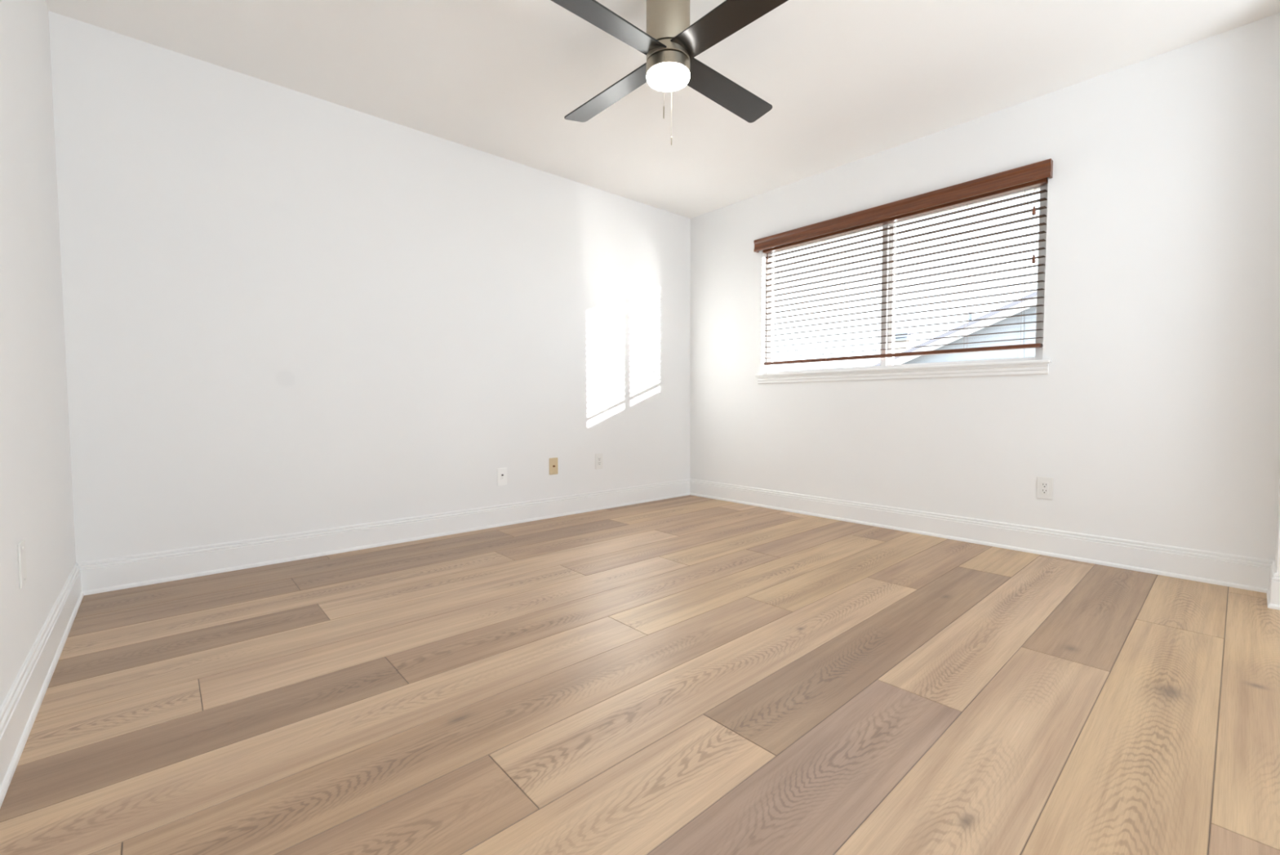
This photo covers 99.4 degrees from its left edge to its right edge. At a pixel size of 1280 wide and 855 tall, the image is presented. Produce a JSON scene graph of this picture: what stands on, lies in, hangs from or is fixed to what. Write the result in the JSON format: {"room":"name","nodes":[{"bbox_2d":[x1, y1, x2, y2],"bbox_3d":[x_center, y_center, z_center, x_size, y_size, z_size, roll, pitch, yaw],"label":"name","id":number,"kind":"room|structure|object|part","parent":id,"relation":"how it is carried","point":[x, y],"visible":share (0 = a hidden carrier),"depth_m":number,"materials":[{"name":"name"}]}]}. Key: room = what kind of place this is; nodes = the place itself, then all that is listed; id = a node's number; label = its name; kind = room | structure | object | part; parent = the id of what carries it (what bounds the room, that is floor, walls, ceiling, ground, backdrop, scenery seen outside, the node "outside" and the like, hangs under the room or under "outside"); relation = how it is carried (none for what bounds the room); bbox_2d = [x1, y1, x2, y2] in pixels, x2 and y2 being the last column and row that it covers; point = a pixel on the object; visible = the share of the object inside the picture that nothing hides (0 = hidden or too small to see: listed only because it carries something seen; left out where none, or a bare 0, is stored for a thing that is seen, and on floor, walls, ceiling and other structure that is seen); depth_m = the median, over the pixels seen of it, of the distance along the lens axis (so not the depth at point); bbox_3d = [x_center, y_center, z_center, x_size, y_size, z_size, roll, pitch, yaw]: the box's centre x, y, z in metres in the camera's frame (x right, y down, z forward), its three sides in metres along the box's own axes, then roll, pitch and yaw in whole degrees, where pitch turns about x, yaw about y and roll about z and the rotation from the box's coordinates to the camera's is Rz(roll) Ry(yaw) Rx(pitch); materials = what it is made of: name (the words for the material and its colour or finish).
{"room":"empty bedroom","nodes":[
{"label":"empty bedroom","id":0,"kind":"room"},
{"bbox_2d":[0,0,75,707],"bbox_3d":[-0.747,-0.410,0.306,0.110,2.440,5.200,-2,3,-41],"label":"wall","id":1,"kind":"structure","parent":0,"point":[37,504],"depth_m":1.66,"materials":[{"name":"white paint"}]},
{"bbox_2d":[17,538,26,589],"bbox_3d":[-1.643,0.362,1.444,0.007,0.120,0.073,-2,3,-41],"label":"blank plate","id":2,"kind":"object","parent":1,"relation":"attached to","point":[21,556],"visible":1,"depth_m":1.43,"materials":[{"name":"white plastic"}]},
{"bbox_2d":[0,562,84,807],"bbox_3d":[-0.695,0.736,0.401,0.020,0.142,5.200,-2,3,-41],"label":"baseboard","id":3,"kind":"structure","parent":1,"relation":"attached to","point":[19,710],"depth_m":1.46,"materials":[{"name":"white paint"}]},
{"bbox_2d":[48,10,690,562],"bbox_3d":[-1.028,-0.557,3.600,4.061,2.440,0.110,-2,3,-41],"label":"wall","id":4,"kind":"structure","parent":0,"point":[286,311],"depth_m":2.92,"materials":[{"name":"white paint"}]},
{"bbox_2d":[77,478,689,595],"bbox_3d":[-0.982,0.592,3.603,3.841,0.142,0.020,-2,3,-41],"label":"baseboard","id":5,"kind":"structure","parent":4,"relation":"attached to","point":[100,575],"depth_m":2.98,"materials":[{"name":"white paint"}]},
{"bbox_2d":[497,466,506,485],"bbox_3d":[-0.926,0.331,3.649,0.073,0.120,0.010,-2,3,-41],"label":"data plate","id":6,"kind":"object","parent":4,"relation":"attached to","point":[501,472],"visible":1,"depth_m":3.65,"materials":[{"name":"white plastic"}]},
{"bbox_2d":[549,457,558,474],"bbox_3d":[-0.620,0.279,3.913,0.073,0.120,0.017,-2,3,-41],"label":"cable plate","id":7,"kind":"object","parent":4,"relation":"attached to","point":[553,469],"visible":1,"depth_m":3.91,"materials":[{"name":"beige plastic"}]},
{"bbox_2d":[595,453,603,469],"bbox_3d":[-0.315,0.260,4.188,0.073,0.120,0.009,-2,3,-41],"label":"power outlet","id":8,"kind":"object","parent":4,"relation":"attached to","point":[598,456],"visible":1,"depth_m":4.18,"materials":[{"name":"white plastic"}]},
{"bbox_2d":[597,456,600,465],"bbox_3d":[-0.313,0.260,4.187,0.034,0.067,0.004,-2,3,-41],"label":"receptacle","id":9,"kind":"object","parent":8,"relation":"attached to","point":[598,457],"depth_m":4.18,"materials":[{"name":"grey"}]},
{"bbox_2d":[0,494,1279,854],"bbox_3d":[1.128,0.824,1.229,4.061,0.120,6.660,-2,3,-41],"label":"floor","id":10,"kind":"structure","parent":0,"point":[689,674],"depth_m":1.50,"materials":[{"name":"brown wood"}]},
{"bbox_2d":[45,0,1279,218],"bbox_3d":[1.126,-1.723,1.108,4.061,0.100,6.620,-2,3,-41],"label":"ceiling","id":11,"kind":"structure","parent":0,"point":[844,82],"depth_m":2.59,"materials":[{"name":"white paint"}]},
{"bbox_2d":[550,0,788,145],"bbox_3d":[0.109,-1.427,2.104,0.957,0.574,0.957,0,3,2],"label":"ceiling fan","id":12,"kind":"object","parent":11,"relation":"hanging from","point":[670,46],"visible":1,"depth_m":2.03,"materials":[{"name":"silver metal"}]},
{"bbox_3d":[-0.126,-1.441,2.353,0.129,0.032,0.567,-2,3,-41],"label":"blade","id":13,"kind":"part","parent":12,"relation":"part of","materials":[{"name":"black"}]},
{"bbox_3d":[-0.140,-1.419,1.869,0.567,0.032,0.129,-2,3,-41],"label":"blade","id":14,"kind":"part","parent":12,"relation":"part of","materials":[{"name":"black"}]},
{"bbox_3d":[0.127,-1.286,2.196,0.002,0.216,0.002,1,3,26],"label":"pull chain","id":15,"kind":"part","parent":12,"relation":"part of","materials":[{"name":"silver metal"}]},
{"bbox_3d":[0.344,-1.420,1.854,0.129,0.032,0.567,-2,3,-41],"label":"blade","id":16,"kind":"part","parent":12,"relation":"part of","materials":[{"name":"black"}]},
{"bbox_3d":[0.359,-1.442,2.338,0.567,0.032,0.129,-2,3,-41],"label":"blade","id":17,"kind":"part","parent":12,"relation":"part of","materials":[{"name":"black"}]},
{"bbox_2d":[689,13,1279,559],"bbox_3d":[1.657,-0.563,3.547,0.110,2.440,3.530,-2,3,-41],"label":"wall","id":18,"kind":"structure","parent":0,"point":[1154,417],"depth_m":2.74,"materials":[{"name":"white paint"}]},
{"bbox_2d":[755,184,1052,383],"bbox_3d":[1.587,-0.837,3.594,0.165,1.046,1.894,-2,3,-41],"label":"window","id":19,"kind":"structure","parent":18,"relation":"in","point":[1036,365],"depth_m":3.54,"materials":[{"name":"white plastic"}]},
{"bbox_2d":[753,158,1053,364],"bbox_3d":[1.546,-0.944,3.571,0.100,0.967,1.878,-2,3,-41],"label":"window blind","id":20,"kind":"object","parent":19,"relation":"attached to","point":[1033,175],"visible":1,"depth_m":3.36,"materials":[{"name":"brown wood"}]},
{"bbox_3d":[1.050,-0.919,4.167,0.055,0.840,0.001,-2,3,-41],"label":"ladder cord","id":21,"kind":"part","parent":20,"relation":"part of","materials":[{"name":"white fabric"}]},
{"bbox_3d":[1.323,-0.906,3.858,0.055,0.840,0.001,-2,3,-41],"label":"ladder cord","id":22,"kind":"part","parent":20,"relation":"part of","materials":[{"name":"white fabric"}]},
{"bbox_3d":[1.572,-0.894,3.578,0.055,0.840,0.001,-2,3,-41],"label":"ladder cord","id":23,"kind":"part","parent":20,"relation":"part of","materials":[{"name":"white fabric"}]},
{"bbox_3d":[1.575,-0.471,3.594,0.052,0.021,1.783,-2,3,-41],"label":"rail","id":24,"kind":"part","parent":20,"relation":"part of","materials":[{"name":"brown wood"}]},
{"bbox_3d":[1.920,-0.878,3.185,0.055,0.840,0.001,-2,3,-41],"label":"ladder cord","id":25,"kind":"part","parent":20,"relation":"part of","materials":[{"name":"white fabric"}]},
{"bbox_3d":[2.106,-0.869,2.975,0.055,0.840,0.001,-2,3,-41],"label":"ladder cord","id":26,"kind":"part","parent":20,"relation":"part of","materials":[{"name":"white fabric"}]},
{"bbox_3d":[2.112,-1.106,2.905,0.001,0.360,0.001,-2,3,-41],"label":"pull cord","id":27,"kind":"part","parent":20,"relation":"part of","materials":[{"name":"white fabric"}]},
{"bbox_3d":[1.565,-0.381,3.594,0.102,0.022,1.894,-2,3,-41],"label":"sill","id":28,"kind":"part","parent":19,"relation":"part of","materials":[{"name":"white paint"}]},
{"bbox_2d":[689,478,1279,609],"bbox_3d":[2.072,0.618,2.848,0.270,0.142,5.200,-2,3,-41],"label":"baseboard","id":29,"kind":"structure","parent":18,"relation":"attached to","point":[1250,573],"depth_m":2.94,"materials":[{"name":"white paint"}]},
{"bbox_2d":[1035,475,1053,499],"bbox_3d":[2.174,0.325,2.916,0.009,0.120,0.073,-2,3,-41],"label":"power outlet","id":30,"kind":"object","parent":18,"relation":"attached to","point":[1044,484],"visible":1,"depth_m":2.91,"materials":[{"name":"white plastic"}]},
{"bbox_2d":[1040,481,1048,494],"bbox_3d":[2.173,0.325,2.915,0.004,0.067,0.034,-2,3,-41],"label":"receptacle","id":31,"kind":"object","parent":30,"relation":"attached to","point":[1044,485],"depth_m":2.91,"materials":[{"name":"grey plastic"}]},
{"bbox_2d":[1275,474,1279,573],"bbox_3d":[3.251,-0.478,1.560,0.360,2.440,1.780,-2,3,-41],"label":"wall","id":32,"kind":"structure","parent":0,"point":[1277,540],"depth_m":2.19,"materials":[{"name":"white paint"}]},
{"label":"outside","id":33,"kind":"structure","parent":0,"visible":0},
{"bbox_3d":[22.960,0.139,24.816,59.870,0.200,80.000,-2,3,-41],"label":"ground","id":34,"kind":"structure","parent":33,"visible":0},
{"bbox_2d":[894,331,915,353],"bbox_3d":[12.047,-2.122,24.941,0.860,4.370,0.740,-2,3,-41],"label":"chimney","id":35,"kind":"object","parent":34,"relation":"on","point":[904,337],"visible":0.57,"depth_m":24.59,"materials":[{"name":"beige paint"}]},
{"bbox_2d":[873,290,1036,365],"bbox_3d":[14.555,-1.934,13.001,8.770,5.055,15.200,-2,3,-41],"label":"neighboring house","id":36,"kind":"structure","parent":34,"relation":"on","point":[1020,353],"depth_m":13.48,"materials":[{"name":"grey"}]}
]}

